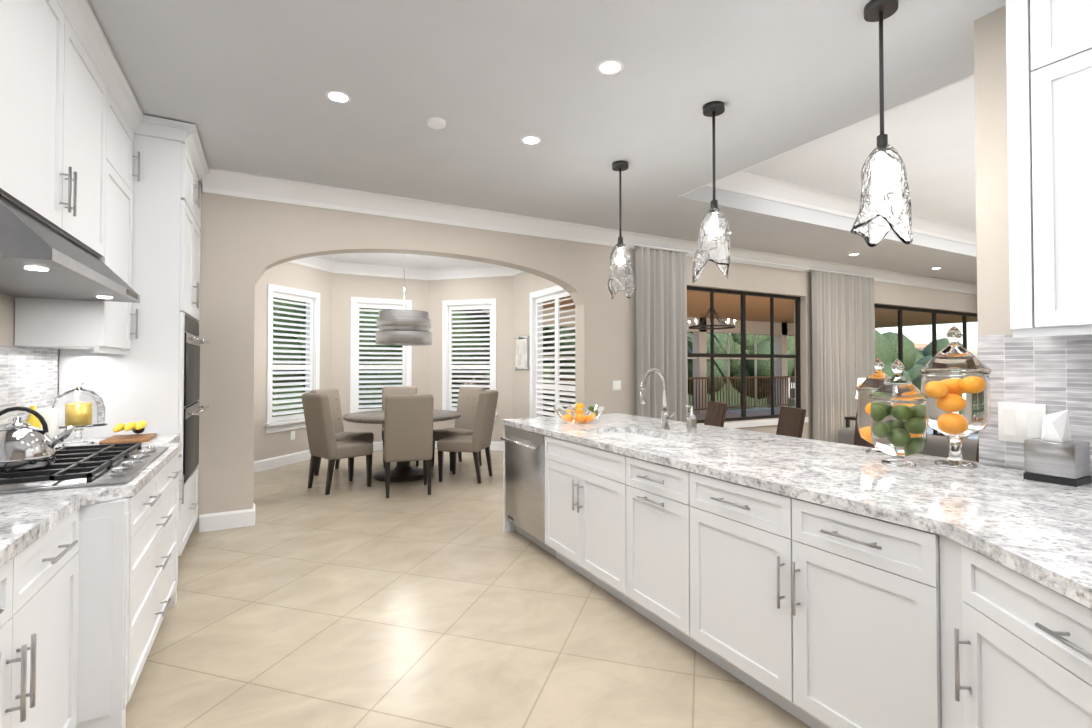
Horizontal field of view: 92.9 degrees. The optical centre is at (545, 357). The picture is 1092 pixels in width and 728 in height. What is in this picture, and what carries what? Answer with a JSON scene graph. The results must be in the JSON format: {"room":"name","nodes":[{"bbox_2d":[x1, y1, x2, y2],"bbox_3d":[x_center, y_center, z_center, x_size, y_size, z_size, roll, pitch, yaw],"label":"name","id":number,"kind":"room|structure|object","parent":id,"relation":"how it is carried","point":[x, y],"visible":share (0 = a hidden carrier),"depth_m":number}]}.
{"room":"kitchen","nodes":[
{"label":"kitchen","id":0,"kind":"room"},
{"bbox_2d":[0,293,58,395],"bbox_3d":[-1.800,-0.301,0.792,0.200,3.350,7.500,0,-1,-28],"label":"wall","id":1,"kind":"structure","parent":0,"point":[7,320],"depth_m":2.52},
{"bbox_2d":[0,345,57,427],"bbox_3d":[-2.027,0.197,1.423,0.003,0.541,3.840,0,-1,-28],"label":"backsplash","id":2,"kind":"structure","parent":1,"relation":"attached to","point":[28,377],"depth_m":2.71},
{"bbox_2d":[0,0,71,343],"bbox_3d":[-2.025,-0.811,1.808,0.345,1.480,0.650,0,-1,-28],"label":"upper cabinet","id":3,"kind":"object","parent":1,"relation":"attached to","point":[36,35],"depth_m":1.99},
{"bbox_2d":[14,0,111,347],"bbox_3d":[-2.332,-0.802,2.381,0.345,1.480,0.650,0,-1,-28],"label":"upper cabinet","id":4,"kind":"object","parent":1,"relation":"attached to","point":[98,163],"depth_m":2.57},
{"bbox_2d":[0,196,139,302],"bbox_3d":[-2.113,-0.418,2.124,0.498,0.229,1.296,0,-1,-28],"label":"range hood","id":5,"kind":"object","parent":1,"relation":"attached to","point":[39,259],"visible":1,"depth_m":1.95},
{"bbox_2d":[52,72,131,351],"bbox_3d":[-2.634,-0.794,2.943,0.345,1.480,0.626,0,-1,-28],"label":"upper cabinet","id":6,"kind":"object","parent":1,"relation":"attached to","point":[120,214],"depth_m":3.05},
{"bbox_2d":[254,262,556,460],"bbox_3d":[-1.900,-0.207,6.956,3.970,3.350,3.460,0,-1,-28],"label":"wall","id":7,"kind":"structure","parent":0,"point":[338,291],"depth_m":8.09},
{"bbox_2d":[264,284,319,433],"label":"window shutters","id":8,"kind":"object","parent":7,"relation":"attached to","point":[311,367],"depth_m":7.24},
{"bbox_2d":[290,431,294,439],"bbox_3d":[-3.522,1.082,7.213,0.006,0.120,0.080,0,-1,17],"label":"outlet","id":9,"kind":"object","parent":7,"relation":"attached to","point":[292,435],"visible":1,"depth_m":7.21},
{"bbox_2d":[199,441,502,531],"bbox_3d":[-1.446,1.398,6.964,5.020,0.140,3.520,0,-1,-28],"label":"baseboard","id":10,"kind":"structure","parent":7,"relation":"attached to","point":[226,520],"depth_m":4.40},
{"bbox_2d":[350,297,411,412],"label":"window shutters","id":11,"kind":"object","parent":7,"relation":"attached to","point":[356,302],"depth_m":8.29},
{"bbox_2d":[442,299,496,410],"label":"window shutters","id":12,"kind":"object","parent":7,"relation":"attached to","point":[474,304],"depth_m":8.53},
{"bbox_2d":[515,336,529,369],"bbox_3d":[-0.367,-0.067,7.923,0.031,0.500,0.480,0,-1,-28],"label":"picture frame","id":13,"kind":"object","parent":7,"relation":"attached to","point":[522,352],"visible":0.93,"depth_m":7.87},
{"bbox_2d":[530,285,574,417],"label":"window shutters","id":14,"kind":"object","parent":7,"relation":"attached to","point":[537,298],"depth_m":7.29},
{"bbox_2d":[320,253,494,268],"bbox_3d":[-1.862,-1.508,6.905,3.650,0.050,3.300,0,-1,-28],"label":"ceiling","id":15,"kind":"structure","parent":0,"point":[414,261],"depth_m":7.86},
{"bbox_2d":[376,254,431,345],"bbox_3d":[-1.759,-0.824,6.439,0.670,1.328,0.670,0,-1,-28],"label":"drum chandelier","id":16,"kind":"object","parent":15,"relation":"hanging from","point":[404,327],"visible":0.98,"depth_m":6.17},
{"bbox_2d":[87,0,1005,283],"bbox_3d":[4.967,-1.707,4.329,15.050,0.370,7.300,0,-1,-28],"label":"ceiling","id":17,"kind":"structure","parent":0,"point":[245,86],"depth_m":3.13},
{"bbox_2d":[325,91,350,102],"bbox_3d":[-1.229,-1.541,3.069,0.143,0.002,0.143,1,-1,-37],"label":"recessed light","id":18,"kind":"object","parent":17,"relation":"in","point":[336,96],"depth_m":3.06},
{"bbox_2d":[427,117,445,128],"bbox_3d":[-0.714,-1.523,3.379,0.123,0.027,0.123,1,-1,-34],"label":"smoke detector","id":19,"kind":"object","parent":17,"relation":"in","point":[433,122],"depth_m":3.35},
{"bbox_2d":[521,136,540,144],"bbox_3d":[-0.105,-1.531,3.660,0.143,0.002,0.143,1,-1,-37],"label":"recessed light","id":20,"kind":"object","parent":17,"relation":"in","point":[529,140],"depth_m":3.66},
{"bbox_2d":[597,59,623,74],"bbox_3d":[0.341,-1.545,2.765,0.143,0.002,0.143,-1,-1,38],"label":"recessed light","id":21,"kind":"object","parent":17,"relation":"in","point":[608,67],"depth_m":2.76},
{"bbox_2d":[608,161,635,298],"bbox_3d":[0.578,-0.990,4.082,0.231,1.074,0.201,0,-1,-28],"label":"pendant light","id":22,"kind":"object","parent":17,"relation":"hanging from","point":[621,277],"visible":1,"depth_m":4.02},
{"bbox_2d":[692,101,729,282],"bbox_3d":[1.029,-1.001,3.164,0.206,1.080,0.226,0,-1,-28],"label":"pendant light","id":23,"kind":"object","parent":17,"relation":"hanging from","point":[713,243],"visible":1,"depth_m":3.12},
{"bbox_2d":[850,0,912,246],"bbox_3d":[1.476,-1.014,2.269,0.235,1.082,0.199,0,-1,-28],"label":"pendant light","id":24,"kind":"object","parent":17,"relation":"hanging from","point":[885,208],"visible":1,"depth_m":2.22},
{"bbox_2d":[126,406,978,727],"bbox_3d":[6.038,1.549,8.314,21.350,0.120,14.000,0,-1,-28],"label":"floor","id":25,"kind":"structure","parent":0,"point":[358,602],"depth_m":2.65},
{"bbox_2d":[0,506,83,727],"bbox_3d":[-1.608,0.944,1.204,0.535,0.872,1.078,0,-1,-28],"label":"base cabinet","id":26,"kind":"object","parent":25,"relation":"on","point":[42,586],"depth_m":1.55},
{"bbox_2d":[80,448,183,727],"bbox_3d":[-2.107,0.960,2.273,0.665,0.872,1.286,0,-1,-28],"label":"base cabinet","id":27,"kind":"object","parent":25,"relation":"on","point":[133,545],"depth_m":1.88},
{"bbox_2d":[0,434,180,566],"bbox_3d":[-1.704,0.490,1.537,0.676,0.040,3.944,0,-1,-28],"label":"countertop","id":28,"kind":"structure","parent":27,"relation":"on","point":[27,519],"depth_m":1.72},
{"bbox_2d":[26,406,40,428],"bbox_3d":[-2.604,0.366,2.631,0.060,0.240,0.060,0,-1,-28],"label":"oil bottle","id":29,"kind":"object","parent":28,"relation":"on","point":[33,420],"visible":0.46,"depth_m":2.62},
{"bbox_2d":[36,408,58,446],"bbox_3d":[-2.662,0.378,2.760,0.100,0.220,0.100,0,-1,-28],"label":"canister","id":30,"kind":"object","parent":28,"relation":"on","point":[50,416],"visible":0.38,"depth_m":2.74},
{"bbox_2d":[52,381,107,445],"bbox_3d":[-2.654,0.312,2.946,0.250,0.359,0.250,0,-1,-28],"label":"cake dome","id":31,"kind":"object","parent":28,"relation":"on","point":[80,408],"visible":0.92,"depth_m":2.89},
{"bbox_2d":[0,443,167,493],"bbox_3d":[-2.038,0.457,2.230,0.550,0.046,0.920,0,-1,-28],"label":"cooktop","id":32,"kind":"object","parent":28,"relation":"in","point":[89,466],"visible":0.81,"depth_m":2.07},
{"bbox_2d":[0,406,74,471],"bbox_3d":[-2.046,0.311,2.047,0.285,0.238,0.224,0,-1,-28],"label":"kettle","id":33,"kind":"object","parent":32,"relation":"on","point":[25,446],"visible":1,"depth_m":2.00},
{"bbox_2d":[99,420,156,444],"bbox_3d":[-2.488,0.436,3.101,0.220,0.115,0.300,0,-1,-28],"label":"cutting board","id":34,"kind":"object","parent":28,"relation":"on","point":[137,428],"visible":1,"depth_m":3.04},
{"bbox_2d":[58,108,209,546],"bbox_3d":[-2.839,-0.052,3.668,0.680,2.940,1.027,0,-1,-28],"label":"tall cabinet","id":35,"kind":"object","parent":25,"relation":"on","point":[157,383],"depth_m":3.37},
{"bbox_2d":[301,393,372,494],"bbox_3d":[-2.324,0.920,5.781,0.500,1.059,0.614,-1,-1,42],"label":"dining chair","id":36,"kind":"object","parent":25,"relation":"on","point":[323,443],"visible":1,"depth_m":5.58},
{"bbox_2d":[310,388,373,475],"bbox_3d":[-2.588,0.933,6.585,0.614,1.059,0.500,0,-1,12],"label":"dining chair","id":37,"kind":"object","parent":25,"relation":"on","point":[333,394],"visible":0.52,"depth_m":6.66},
{"bbox_2d":[382,386,418,467],"bbox_3d":[-2.024,0.942,7.217,0.500,1.059,0.614,0,-1,-18],"label":"dining chair","id":38,"kind":"object","parent":25,"relation":"on","point":[399,390],"visible":0.23,"depth_m":7.38},
{"bbox_2d":[343,410,460,481],"bbox_3d":[-1.759,1.079,6.410,1.400,0.759,1.400,0,-1,-28],"label":"dining table","id":39,"kind":"object","parent":25,"relation":"on","point":[404,471],"visible":0.4,"depth_m":6.21},
{"bbox_2d":[383,394,433,497],"bbox_3d":[-1.495,0.918,5.608,0.500,1.059,0.614,0,-1,-18],"label":"dining chair","id":40,"kind":"object","parent":25,"relation":"on","point":[408,427],"visible":1,"depth_m":5.37},
{"bbox_2d":[432,387,485,470],"bbox_3d":[-1.195,0.940,7.044,0.500,1.059,0.614,-1,-1,42],"label":"dining chair","id":41,"kind":"object","parent":25,"relation":"on","point":[466,405],"visible":0.67,"depth_m":7.10},
{"bbox_2d":[437,390,497,483],"bbox_3d":[-0.930,0.927,6.239,0.614,1.059,0.500,0,-1,12],"label":"dining chair","id":42,"kind":"object","parent":25,"relation":"on","point":[477,440],"visible":1,"depth_m":6.04},
{"bbox_2d":[500,425,539,545],"bbox_3d":[0.108,0.988,4.111,0.662,0.874,0.719,0,-1,-28],"label":"dishwasher","id":43,"kind":"object","parent":25,"relation":"on","point":[521,448],"depth_m":3.96},
{"bbox_2d":[501,413,1091,609],"bbox_3d":[1.020,0.504,2.448,1.672,0.040,4.575,0,-1,-28],"label":"countertop","id":44,"kind":"structure","parent":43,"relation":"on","point":[1036,531],"depth_m":1.93},
{"bbox_2d":[554,403,604,422],"bbox_3d":[0.255,0.429,4.039,0.395,0.152,0.395,0,-1,-28],"label":"fruit bowl","id":45,"kind":"object","parent":44,"relation":"on","point":[577,413],"visible":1,"depth_m":3.93},
{"bbox_2d":[640,368,674,429],"bbox_3d":[0.765,0.286,3.537,0.242,0.428,0.137,0,-1,-28],"label":"faucet","id":46,"kind":"object","parent":44,"relation":"on","point":[664,419],"visible":1,"depth_m":3.58},
{"bbox_2d":[685,405,696,435],"bbox_3d":[0.924,0.399,3.320,0.083,0.195,0.064,0,-1,-28],"label":"soap dispenser","id":47,"kind":"object","parent":44,"relation":"on","point":[691,424],"visible":1,"depth_m":3.30},
{"bbox_2d":[856,358,889,454],"bbox_3d":[1.691,0.244,2.633,0.198,0.484,0.198,0,-1,-28],"label":"jar","id":48,"kind":"object","parent":44,"relation":"on","point":[872,383],"visible":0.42,"depth_m":2.61},
{"bbox_2d":[869,359,927,466],"bbox_3d":[1.587,0.244,2.339,0.218,0.476,0.218,0,-1,-28],"label":"jar","id":49,"kind":"object","parent":44,"relation":"on","point":[898,417],"visible":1,"depth_m":2.27},
{"bbox_2d":[919,326,991,468],"bbox_3d":[1.829,0.169,2.322,0.254,0.625,0.254,0,-1,-28],"label":"jar","id":50,"kind":"object","parent":44,"relation":"on","point":[955,384],"visible":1,"depth_m":2.25},
{"bbox_2d":[1023,410,1091,486],"bbox_3d":[1.975,0.339,2.006,0.150,0.275,0.150,0,-1,-28],"label":"tissue box","id":51,"kind":"object","parent":44,"relation":"on","point":[1055,453],"visible":1,"depth_m":1.97},
{"bbox_2d":[540,432,663,599],"bbox_3d":[0.500,0.976,3.380,0.662,0.874,0.941,0,-1,-28],"label":"base cabinet","id":52,"kind":"object","parent":25,"relation":"on","point":[580,484],"depth_m":3.21},
{"bbox_2d":[620,454,683,641],"bbox_3d":[0.836,0.967,2.754,0.662,0.874,0.480,0,-1,-28],"label":"base cabinet","id":53,"kind":"object","parent":25,"relation":"on","point":[651,494],"depth_m":2.63},
{"bbox_2d":[704,401,726,426],"bbox_3d":[1.352,0.917,4.623,0.480,1.030,0.380,0,-1,-8],"label":"bar stool","id":54,"kind":"object","parent":25,"relation":"on","point":[715,413],"visible":0.17,"depth_m":4.69},
{"bbox_2d":[459,290,977,412],"bbox_3d":[6.460,0.146,12.999,16.200,2.870,6.180,0,-1,-28],"label":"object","id":55,"kind":"object","parent":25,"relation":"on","point":[727,313],"visible":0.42,"depth_m":15.19},
{"bbox_2d":[684,470,783,708],"bbox_3d":[1.075,0.960,2.309,0.662,0.874,0.530,0,-1,-28],"label":"base cabinet","id":56,"kind":"object","parent":25,"relation":"on","point":[734,532],"depth_m":2.16},
{"bbox_2d":[776,407,805,437],"bbox_3d":[1.728,0.908,4.004,0.480,1.030,0.380,0,-1,-4],"label":"bar stool","id":57,"kind":"object","parent":25,"relation":"on","point":[791,420],"visible":0.12,"depth_m":4.05},
{"bbox_2d":[845,416,855,427],"bbox_3d":[4.762,1.178,7.579,0.500,0.600,0.500,0,-1,-28],"label":"side table","id":58,"kind":"object","parent":25,"relation":"on","point":[848,418],"visible":0.15,"depth_m":7.66},
{"bbox_2d":[856,378,865,398],"bbox_3d":[4.762,0.592,7.588,0.400,0.570,0.400,0,-1,-28],"label":"table lamp","id":59,"kind":"object","parent":58,"relation":"on","point":[860,380],"visible":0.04,"depth_m":7.60},
{"bbox_2d":[784,496,923,727],"bbox_3d":[1.312,0.953,1.865,0.662,0.874,0.476,0,-1,-28],"label":"base cabinet","id":60,"kind":"object","parent":25,"relation":"on","point":[810,614],"depth_m":1.82},
{"bbox_2d":[854,413,874,447],"bbox_3d":[2.126,0.899,3.398,0.480,1.030,0.380,1,-1,-37],"label":"bar stool","id":61,"kind":"object","parent":25,"relation":"on","point":[859,440],"visible":0.02,"depth_m":3.60},
{"bbox_2d":[838,427,977,461],"bbox_3d":[3.281,0.984,3.412,0.950,0.860,2.250,0,-1,-28],"label":"sofa","id":62,"kind":"object","parent":25,"relation":"on","point":[936,445],"visible":0.08,"depth_m":3.55},
{"bbox_2d":[924,531,939,543],"bbox_3d":[1.327,0.948,1.467,0.333,0.872,0.240,0,-1,-28],"label":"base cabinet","id":63,"kind":"object","parent":25,"relation":"on","point":[929,538],"depth_m":1.52},
{"bbox_2d":[940,535,947,539],"bbox_3d":[1.969,0.943,1.128,1.154,0.872,1.364,0,-1,-28],"label":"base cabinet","id":64,"kind":"object","parent":25,"relation":"on","point":[942,537],"depth_m":1.50},
{"bbox_2d":[852,537,1091,727],"bbox_3d":[1.383,0.941,0.995,0.924,0.872,0.980,0,-1,-28],"label":"base cabinet","id":65,"kind":"object","parent":25,"relation":"on","point":[945,634],"depth_m":1.41},
{"bbox_2d":[976,437,978,461],"bbox_3d":[2.370,0.889,2.772,0.480,1.030,0.380,0,-1,-17],"label":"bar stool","id":66,"kind":"object","parent":25,"relation":"on","point":[977,456],"depth_m":2.96},
{"bbox_2d":[191,183,976,532],"bbox_3d":[3.195,-0.207,7.611,15.050,3.370,0.200,0,-1,-28],"label":"wall","id":67,"kind":"structure","parent":0,"point":[246,243],"depth_m":4.92},
{"bbox_2d":[613,380,620,390],"bbox_3d":[0.853,0.337,6.227,0.120,0.120,0.010,0,-1,-28],"label":"switch plate","id":68,"kind":"object","parent":67,"relation":"attached to","point":[617,385],"visible":1,"depth_m":6.22},
{"bbox_2d":[687,286,808,427],"bbox_3d":[2.863,0.015,7.381,2.450,1.920,0.185,0,-1,-28],"label":"window","id":69,"kind":"structure","parent":67,"relation":"in","point":[743,355],"depth_m":7.43},
{"bbox_2d":[633,244,875,442],"bbox_3d":[3.268,0.050,7.431,5.010,2.810,0.097,0,-1,-28],"label":"curtains","id":70,"kind":"object","parent":67,"relation":"hanging from","point":[843,335],"visible":0.83,"depth_m":7.85},
{"bbox_2d":[874,304,978,435],"bbox_3d":[7.414,0.303,9.894,4.650,2.420,0.050,0,-1,-28],"label":"window","id":71,"kind":"structure","parent":67,"relation":"in","point":[964,315],"depth_m":9.87},
{"bbox_2d":[974,5,1024,469],"bbox_3d":[2.836,-0.299,0.929,0.160,3.350,3.360,0,-1,-28],"label":"wall","id":72,"kind":"structure","parent":0,"point":[992,205],"depth_m":2.33},
{"bbox_2d":[977,334,1091,475],"bbox_3d":[2.374,0.179,1.610,0.003,0.580,1.710,0,-1,-28],"label":"backsplash","id":73,"kind":"structure","parent":72,"relation":"attached to","point":[1053,374],"depth_m":2.19},
{"bbox_2d":[998,402,1045,442],"bbox_3d":[2.037,0.281,2.222,0.010,0.170,0.160,0,-1,-28],"label":"electrical outlet plate","id":74,"kind":"object","parent":73,"relation":"attached to","point":[1019,422],"visible":0.81,"depth_m":2.23},
{"bbox_2d":[1006,0,1091,335],"bbox_3d":[2.257,-0.837,1.404,0.411,1.440,1.500,0,-1,-28],"label":"cabinet","id":75,"kind":"object","parent":72,"relation":"attached to","point":[1049,42],"depth_m":1.89},
{"label":"outside","id":76,"kind":"structure","parent":0,"visible":0},
{"bbox_2d":[486,343,927,408],"bbox_3d":[0.233,2.573,46.379,104.400,9.000,14.400,0,-1,-28],"label":"scenery","id":77,"kind":"structure","parent":76,"point":[920,346],"depth_m":65.40},
{"bbox_3d":[5.015,-0.259,4.219,15.450,3.370,7.500,0,-1,-28],"label":"wall","id":78,"kind":"structure","parent":0,"visible":0},
{"bbox_2d":[202,75,976,293],"bbox_3d":[4.410,-1.576,6.034,14.420,0.480,10.835,0,-1,-28],"label":"crown molding","id":79,"kind":"structure","parent":78,"relation":"attached to","point":[236,184],"depth_m":5.68},
{"bbox_3d":[-3.798,6.054,38.604,110.000,0.200,48.200,0,-1,-28],"label":"scenery","id":80,"kind":"structure","parent":0,"visible":0},
{"bbox_2d":[272,297,962,416],"bbox_3d":[12.148,1.861,25.972,63.498,11.228,21.721,0,-1,-28],"label":"scenery","id":81,"kind":"object","parent":80,"relation":"on","point":[915,360],"visible":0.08,"depth_m":20.91}
]}

